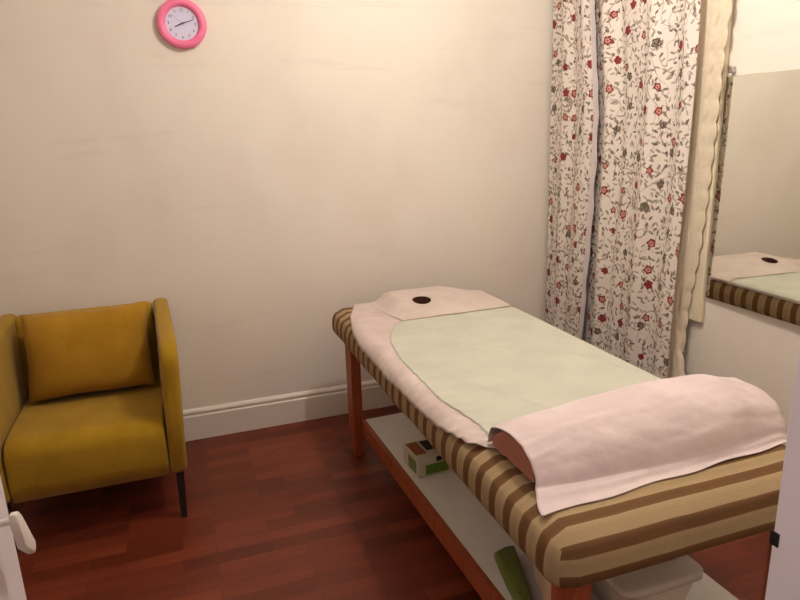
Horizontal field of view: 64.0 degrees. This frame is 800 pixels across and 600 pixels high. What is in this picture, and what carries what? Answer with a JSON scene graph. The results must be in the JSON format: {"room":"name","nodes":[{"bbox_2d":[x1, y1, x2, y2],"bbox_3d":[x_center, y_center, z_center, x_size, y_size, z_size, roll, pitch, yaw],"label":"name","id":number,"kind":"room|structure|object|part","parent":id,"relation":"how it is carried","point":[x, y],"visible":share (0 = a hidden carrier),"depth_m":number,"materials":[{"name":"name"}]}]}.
{"room":"massage room","nodes":[
{"label":"massage room","id":0,"kind":"room"},
{"bbox_2d":[0,0,552,409],"bbox_3d":[-0.563,-0.683,3.068,3.220,2.680,0.120,-7,16,-18],"label":"wall","id":1,"kind":"structure","parent":0,"point":[282,171],"depth_m":3.03,"materials":[{"name":"beige paint"}]},
{"bbox_2d":[156,0,206,48],"bbox_3d":[-0.928,-1.177,2.724,0.203,0.203,0.036,-7,16,-18],"label":"wall clock","id":2,"kind":"object","parent":1,"relation":"attached to","point":[182,24],"visible":1,"depth_m":2.72,"materials":[{"name":"pink plastic"}]},
{"bbox_2d":[183,380,394,441],"bbox_3d":[-0.502,0.552,3.327,2.980,0.158,0.020,-7,16,-18],"label":"baseboard","id":3,"kind":"structure","parent":1,"relation":"attached to","point":[252,414],"depth_m":3.27,"materials":[{"name":"white paint"}]},
{"bbox_2d":[10,405,770,599],"bbox_3d":[0.261,1.183,1.265,3.220,0.050,4.830,-7,16,-18],"label":"floor","id":4,"kind":"structure","parent":0,"point":[290,511],"depth_m":2.40,"materials":[{"name":"red laminate"}]},
{"bbox_2d":[0,298,186,551],"bbox_3d":[-1.248,0.456,2.621,0.701,0.750,0.680,-7,16,-18],"label":"armchair","id":5,"kind":"object","parent":4,"relation":"on","point":[72,443],"visible":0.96,"depth_m":2.40,"materials":[{"name":"yellow fabric"}]},
{"bbox_3d":[-1.420,0.822,2.324,0.031,0.205,0.034,-7,16,-18],"label":"leg","id":6,"kind":"part","parent":5,"relation":"part of","materials":[{"name":"metal"}]},
{"bbox_3d":[-1.541,0.394,2.499,0.084,0.550,0.680,-7,16,-18],"label":"arm","id":7,"kind":"part","parent":5,"relation":"part of","materials":[{"name":"yellow fabric"}]},
{"bbox_3d":[-1.230,0.527,2.596,0.538,0.228,0.561,-7,16,-18],"label":"seat","id":8,"kind":"part","parent":5,"relation":"part of","materials":[{"name":"yellow fabric"}]},
{"bbox_3d":[-1.355,0.303,2.839,0.540,0.540,0.131,-7,16,-18],"label":"backrest","id":9,"kind":"part","parent":5,"relation":"part of","materials":[{"name":"yellow fabric"}]},
{"bbox_2d":[20,301,155,402],"bbox_3d":[-1.284,0.209,2.650,0.482,0.343,0.213,-7,16,-18],"label":"cushion","id":10,"kind":"object","parent":5,"relation":"on","point":[82,351],"visible":1,"depth_m":2.58,"materials":[{"name":"yellow fabric"}]},
{"bbox_3d":[-0.972,0.326,2.689,0.082,0.550,0.683,-8,16,-21],"label":"arm","id":11,"kind":"part","parent":5,"relation":"part of","materials":[{"name":"yellow fabric"}]},
{"bbox_3d":[-0.853,0.754,2.512,0.031,0.205,0.034,-7,16,-18],"label":"leg","id":12,"kind":"part","parent":5,"relation":"part of","materials":[{"name":"wood"}]},
{"bbox_2d":[332,307,785,599],"bbox_3d":[0.372,0.529,2.321,0.800,0.664,1.923,-7,16,-18],"label":"massage table","id":13,"kind":"object","parent":4,"relation":"on","point":[482,506],"visible":0.43,"depth_m":1.46,"materials":[{"name":"fabric"}]},
{"bbox_3d":[-0.207,0.456,2.931,0.047,0.528,0.086,-7,16,-18],"label":"leg","id":14,"kind":"part","parent":13,"relation":"part of","materials":[{"name":"red wood"}]},
{"bbox_2d":[403,439,451,477],"bbox_3d":[0.110,0.609,2.491,0.151,0.081,0.141,-8,16,-22],"label":"carton","id":15,"kind":"object","parent":13,"relation":"on","point":[420,456],"visible":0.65,"depth_m":2.44,"materials":[{"name":"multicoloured cardboard"}]},
{"bbox_2d":[350,297,511,455],"bbox_3d":[0.317,0.200,2.332,0.791,0.054,1.640,-7,16,-18],"label":"sheet","id":16,"kind":"object","parent":13,"relation":"on","point":[372,327],"visible":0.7,"depth_m":2.15,"materials":[{"name":"white fabric"}]},
{"bbox_2d":[368,286,513,320],"bbox_3d":[0.183,0.013,2.961,0.601,0.090,0.385,-7,16,-18],"label":"cover","id":17,"kind":"object","parent":16,"relation":"on","point":[403,305],"visible":0.99,"depth_m":2.90,"materials":[{"name":"white fabric"}]},
{"bbox_2d":[390,307,660,434],"bbox_3d":[0.401,0.218,2.180,0.725,0.028,1.278,-7,16,-18],"label":"paper sheet","id":18,"kind":"object","parent":16,"relation":"on","point":[494,367],"visible":0.75,"depth_m":2.17,"materials":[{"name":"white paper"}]},
{"bbox_2d":[493,430,535,482],"bbox_3d":[0.599,0.295,1.619,0.711,0.104,0.250,-7,16,-18],"label":"bolster","id":19,"kind":"object","parent":18,"relation":"on","point":[504,442],"visible":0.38,"depth_m":1.50,"materials":[{"name":"brown leather"}]},
{"bbox_2d":[487,374,786,515],"bbox_3d":[0.597,0.309,1.589,0.761,0.145,0.341,-7,16,-18],"label":"cloth","id":20,"kind":"object","parent":19,"relation":"on","point":[601,446],"visible":1,"depth_m":1.51,"materials":[{"name":"pink fabric"}]},
{"bbox_3d":[0.109,0.755,2.229,0.020,0.071,1.546,-7,16,-20],"label":"shelf rail","id":21,"kind":"part","parent":13,"relation":"part of","materials":[{"name":"red wood"}]},
{"bbox_2d":[494,546,532,599],"bbox_3d":[0.324,0.798,1.828,0.067,0.044,0.270,-2,15,-2],"label":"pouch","id":22,"kind":"object","parent":13,"relation":"on","point":[507,560],"visible":1,"depth_m":1.83,"materials":[{"name":"green fabric"}]},
{"bbox_2d":[531,562,550,599],"bbox_3d":[0.412,0.761,1.771,0.061,0.138,0.347,-2,15,0],"label":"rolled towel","id":23,"kind":"object","parent":13,"relation":"on","point":[544,586],"visible":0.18,"depth_m":1.72,"materials":[{"name":"beige fabric"}]},
{"bbox_2d":[365,412,738,599],"bbox_3d":[0.392,0.695,2.326,0.629,0.016,1.562,-7,16,-18],"label":"shelf","id":24,"kind":"object","parent":13,"relation":"attached to","point":[474,535],"depth_m":2.16,"materials":[{"name":"white wood"}]},
{"bbox_3d":[0.380,0.831,1.452,0.047,0.528,0.086,-7,16,-18],"label":"leg","id":25,"kind":"part","parent":13,"relation":"part of","materials":[{"name":"red wood"}]},
{"bbox_2d":[592,555,702,599],"bbox_3d":[0.628,0.739,1.835,0.264,0.135,0.389,-7,16,-18],"label":"storage bin","id":26,"kind":"object","parent":13,"relation":"on","point":[673,579],"visible":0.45,"depth_m":1.67,"materials":[{"name":"plastic"}]},
{"bbox_3d":[1.010,0.750,1.681,0.047,0.528,0.086,-7,16,-18],"label":"leg","id":27,"kind":"part","parent":13,"relation":"part of","materials":[{"name":"red wood"}]},
{"bbox_2d":[682,0,799,445],"bbox_3d":[1.681,-0.311,1.402,0.120,2.680,4.590,-7,16,-18],"label":"wall","id":28,"kind":"structure","parent":0,"point":[761,351],"depth_m":2.34,"materials":[{"name":"beige paint"}]},
{"bbox_2d":[688,0,733,322],"bbox_3d":[1.190,-0.734,2.497,0.022,1.675,0.166,-7,16,-18],"label":"trim","id":29,"kind":"structure","parent":28,"relation":"attached to","point":[696,309],"depth_m":2.54,"materials":[{"name":"beige paint"}]},
{"bbox_2d":[706,66,799,325],"bbox_3d":[1.351,-0.348,2.134,0.022,0.882,0.765,-7,16,-17],"label":"wall mirror","id":30,"kind":"object","parent":28,"relation":"attached to","point":[754,259],"visible":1,"depth_m":2.29,"materials":[{"name":"clear glass"}]},
{"bbox_3d":[0.993,-1.624,2.634,0.106,0.026,1.230,-7,16,-18],"label":"curtain rod","id":31,"kind":"object","parent":28,"relation":"attached to","visible":0},
{"bbox_2d":[545,0,598,338],"bbox_3d":[0.866,-0.594,3.248,0.045,2.270,0.498,-5,15,-10],"label":"curtain","id":32,"kind":"object","parent":31,"relation":"hanging from","point":[574,113],"visible":0.8,"depth_m":3.22,"materials":[{"name":"fabric"}]},
{"bbox_2d":[581,0,700,378],"bbox_3d":[1.013,-0.497,2.865,0.055,2.270,0.745,-6,16,-17],"label":"curtain","id":33,"kind":"object","parent":31,"relation":"hanging from","point":[647,50],"visible":0.79,"depth_m":2.78,"materials":[{"name":"fabric"}]},
{"bbox_2d":[667,0,731,377],"bbox_3d":[1.174,-0.418,2.550,0.044,2.270,0.187,-12,18,-34],"label":"lace curtain","id":34,"kind":"object","parent":31,"relation":"hanging from","point":[715,15],"visible":0.43,"depth_m":2.50,"materials":[{"name":"beige fabric"}]},
{"bbox_3d":[0.353,-0.043,0.549,2.980,2.680,0.120,-7,16,-18],"label":"wall","id":35,"kind":"structure","parent":0,"visible":0},
{"bbox_2d":[0,476,35,599],"bbox_3d":[-0.523,0.264,0.709,0.090,2.042,0.596,-7,16,-18],"label":"door","id":36,"kind":"structure","parent":35,"relation":"in","point":[11,581],"depth_m":0.96,"materials":[{"name":"white paint"}]},
{"bbox_3d":[-0.559,0.339,0.920,0.043,0.093,0.061,-7,16,-18],"label":"lever","id":37,"kind":"part","parent":36,"relation":"part of","materials":[{"name":"white paint"}]},
{"bbox_2d":[765,347,799,599],"bbox_3d":[0.454,0.238,0.648,0.036,2.080,0.142,-7,16,-18],"label":"door","id":38,"kind":"structure","parent":35,"relation":"attached to","point":[783,582],"depth_m":0.69,"materials":[{"name":"white paint"}]},
{"bbox_3d":[0.422,0.266,0.715,0.012,0.017,0.011,-7,16,-18],"label":"strike plate","id":39,"kind":"part","parent":38,"relation":"part of","materials":[{"name":"black metal"}]}
]}

